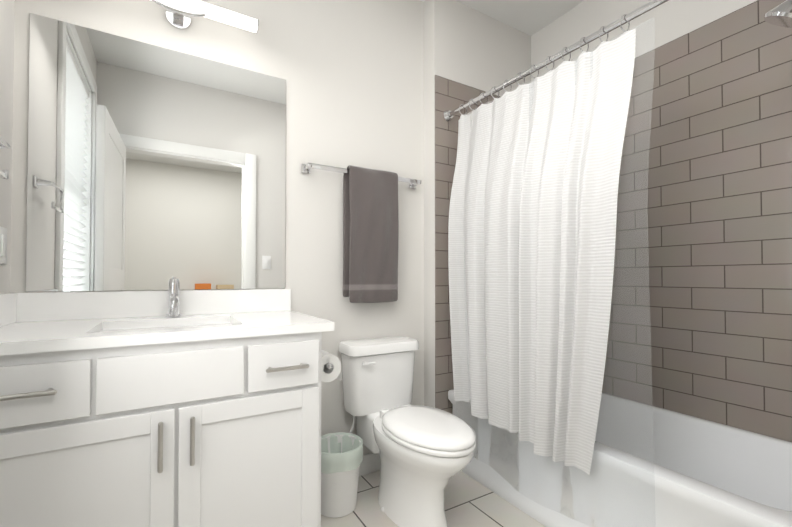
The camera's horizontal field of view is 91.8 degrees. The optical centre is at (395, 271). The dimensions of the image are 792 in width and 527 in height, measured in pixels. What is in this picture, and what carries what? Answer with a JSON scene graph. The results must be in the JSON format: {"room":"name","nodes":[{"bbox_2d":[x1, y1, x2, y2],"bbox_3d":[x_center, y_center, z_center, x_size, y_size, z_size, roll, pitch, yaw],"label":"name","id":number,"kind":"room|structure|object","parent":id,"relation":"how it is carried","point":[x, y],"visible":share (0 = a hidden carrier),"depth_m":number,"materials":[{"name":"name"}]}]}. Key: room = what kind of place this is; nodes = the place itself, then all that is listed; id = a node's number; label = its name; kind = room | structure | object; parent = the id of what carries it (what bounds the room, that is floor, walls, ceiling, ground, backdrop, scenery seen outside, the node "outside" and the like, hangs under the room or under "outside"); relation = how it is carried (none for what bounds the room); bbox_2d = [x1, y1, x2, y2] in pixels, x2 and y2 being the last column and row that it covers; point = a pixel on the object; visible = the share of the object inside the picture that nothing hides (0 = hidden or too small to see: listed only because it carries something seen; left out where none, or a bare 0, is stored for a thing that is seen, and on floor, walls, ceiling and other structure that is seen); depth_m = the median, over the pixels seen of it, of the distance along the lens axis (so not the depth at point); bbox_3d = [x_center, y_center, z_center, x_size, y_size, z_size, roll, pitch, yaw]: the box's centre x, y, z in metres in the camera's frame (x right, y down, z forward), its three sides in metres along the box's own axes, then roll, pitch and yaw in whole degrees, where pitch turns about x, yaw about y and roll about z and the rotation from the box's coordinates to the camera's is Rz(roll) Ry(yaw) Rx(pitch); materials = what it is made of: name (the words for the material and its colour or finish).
{"room":"bathroom","nodes":[
{"label":"bathroom","id":0,"kind":"room"},
{"bbox_2d":[0,0,14,293],"bbox_3d":[-0.947,-0.288,0.556,0.120,2.650,1.990,1,-1,-31],"label":"wall","id":1,"kind":"structure","parent":0,"point":[7,13],"depth_m":1.29,"materials":[{"name":"white paint"}]},
{"bbox_2d":[0,226,6,263],"bbox_3d":[-1.287,-0.087,1.255,0.010,0.120,0.073,1,-1,-31],"label":"switch plate","id":2,"kind":"object","parent":1,"relation":"attached to","point":[3,245],"visible":1,"depth_m":1.25,"materials":[{"name":"white plastic"}]},
{"bbox_2d":[0,137,9,178],"bbox_3d":[-1.140,-0.336,1.063,0.063,0.122,0.183,1,-1,-31],"label":"towel ring","id":3,"kind":"object","parent":1,"relation":"attached to","point":[4,144],"visible":1,"depth_m":1.12,"materials":[{"name":"silver metal"}]},
{"bbox_2d":[10,0,423,454],"bbox_3d":[-0.621,-0.268,1.838,1.750,2.650,0.120,1,-1,-31],"label":"wall","id":4,"kind":"structure","parent":0,"point":[351,72],"depth_m":1.93,"materials":[{"name":"white paint"}]},
{"bbox_2d":[26,13,285,291],"bbox_3d":[-0.915,-0.422,1.590,0.905,0.992,0.007,1,-1,-31],"label":"mirror","id":5,"kind":"object","parent":4,"relation":"attached to","point":[152,167],"visible":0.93,"depth_m":1.54,"materials":[{"name":"clear glass"}]},
{"bbox_2d":[151,0,258,33],"bbox_3d":[-0.884,-1.062,1.560,0.608,0.090,0.108,1,-1,-31],"label":"sconce","id":6,"kind":"object","parent":4,"relation":"attached to","point":[179,13],"visible":1,"depth_m":1.58,"materials":[{"name":"silver metal"}]},
{"bbox_2d":[301,163,420,302],"bbox_3d":[-0.146,-0.186,1.980,0.667,0.690,0.116,1,-1,-31],"label":"towel rail","id":7,"kind":"object","parent":4,"relation":"attached to","point":[370,233],"visible":1,"depth_m":1.94,"materials":[{"name":"grey fabric"}]},
{"bbox_2d":[343,165,398,302],"bbox_3d":[-0.124,-0.185,1.973,0.300,0.693,0.083,1,-1,-31],"label":"towel","id":8,"kind":"object","parent":7,"relation":"hanging from","point":[370,196],"depth_m":1.94,"materials":[{"name":"grey fabric"}]},
{"bbox_2d":[359,453,379,475],"bbox_3d":[-0.168,1.010,1.998,0.787,0.100,0.029,1,-1,-31],"label":"baseboard","id":9,"kind":"structure","parent":4,"relation":"attached to","point":[370,462],"depth_m":1.99,"materials":[{"name":"white paint"}]},
{"bbox_2d":[321,471,545,526],"bbox_3d":[0.261,1.073,-0.335,4.270,0.100,4.720,1,-1,-31],"label":"floor","id":10,"kind":"structure","parent":0,"point":[469,501],"depth_m":1.70,"materials":[{"name":"tile"}]},
{"bbox_2d":[0,289,333,526],"bbox_3d":[-0.770,0.561,1.317,0.970,0.977,0.596,1,-1,-31],"label":"bathroom vanity","id":11,"kind":"object","parent":10,"relation":"on","point":[129,409],"visible":0.98,"depth_m":1.11,"materials":[{"name":"white paint"}]},
{"bbox_2d":[166,277,181,316],"bbox_3d":[-0.864,0.098,1.494,0.054,0.157,0.172,1,-1,-31],"label":"faucet","id":12,"kind":"object","parent":11,"relation":"on","point":[174,297],"visible":1,"depth_m":1.50,"materials":[{"name":"silver metal"}]},
{"bbox_2d":[321,350,340,381],"bbox_3d":[-0.291,0.365,1.500,0.111,0.105,0.193,1,-1,-31],"label":"toilet paper holder","id":13,"kind":"object","parent":11,"relation":"attached to","point":[330,367],"visible":0.65,"depth_m":1.45,"materials":[{"name":"white paper"}]},
{"bbox_2d":[321,432,362,517],"bbox_3d":[-0.265,0.912,1.729,0.232,0.288,0.234,1,-1,-31],"label":"trash can","id":14,"kind":"object","parent":10,"relation":"on","point":[341,456],"visible":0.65,"depth_m":1.65,"materials":[{"name":"white plastic"}]},
{"bbox_2d":[339,336,475,526],"bbox_3d":[0.053,0.703,1.701,0.409,0.720,0.756,1,-1,-31],"label":"toilet","id":15,"kind":"object","parent":10,"relation":"on","point":[426,453],"visible":0.94,"depth_m":1.63,"materials":[{"name":"white ceramic"}]},
{"bbox_2d":[448,389,791,526],"bbox_3d":[0.979,0.855,1.684,0.718,0.400,1.514,1,-1,-31],"label":"bathtub","id":16,"kind":"object","parent":10,"relation":"on","point":[706,473],"visible":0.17,"depth_m":1.53,"materials":[{"name":"white ceramic"}]},
{"bbox_2d":[424,0,530,407],"bbox_3d":[0.554,-0.257,2.474,0.920,2.650,0.226,1,-1,-31],"label":"wall","id":17,"kind":"structure","parent":0,"point":[468,46],"depth_m":2.23,"materials":[{"name":"white paint"}]},
{"bbox_2d":[435,75,499,413],"bbox_3d":[0.563,-0.018,2.338,0.800,2.167,0.008,1,-1,-31],"label":"wall tile","id":18,"kind":"structure","parent":17,"relation":"attached to","point":[450,95],"depth_m":2.16,"materials":[{"name":"grey tile"}]},
{"bbox_2d":[444,0,668,526],"bbox_3d":[0.676,0.014,1.518,0.196,1.897,1.519,1,-1,-31],"label":"shower curtain","id":19,"kind":"object","parent":18,"relation":"attached to","point":[533,207],"visible":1,"depth_m":1.54,"materials":[{"name":"white fabric"}]},
{"bbox_2d":[420,0,583,35],"bbox_3d":[0.261,-1.669,-0.291,4.270,0.116,4.720,1,-1,-31],"label":"ceiling","id":20,"kind":"structure","parent":0,"point":[530,17],"depth_m":2.32,"materials":[{"name":"white paint"}]},
{"bbox_2d":[531,0,756,82],"bbox_3d":[1.406,-0.268,1.822,0.120,2.650,1.764,1,-1,-31],"label":"wall","id":21,"kind":"structure","parent":0,"point":[672,20],"depth_m":2.05,"materials":[{"name":"white paint"}]},
{"bbox_2d":[602,0,791,441],"bbox_3d":[1.294,-0.025,1.881,0.008,2.167,1.526,1,-1,-31],"label":"wall tile","id":22,"kind":"structure","parent":21,"relation":"attached to","point":[717,196],"depth_m":1.70,"materials":[{"name":"tile"}]},
{"bbox_3d":[1.403,-0.281,0.986,0.740,2.650,0.130,1,-1,-31],"label":"wall","id":23,"kind":"structure","parent":0,"visible":0},
{"bbox_3d":[1.364,-0.039,1.040,0.732,2.167,0.008,1,-1,-31],"label":"wall tile","id":24,"kind":"structure","parent":23,"relation":"attached to","visible":0},
{"bbox_2d":[764,0,791,27],"bbox_3d":[1.300,-0.896,1.171,0.124,0.235,0.259,1,-1,-31],"label":"shower head","id":25,"kind":"object","parent":24,"relation":"attached to","point":[780,15],"visible":1,"depth_m":1.22}
]}

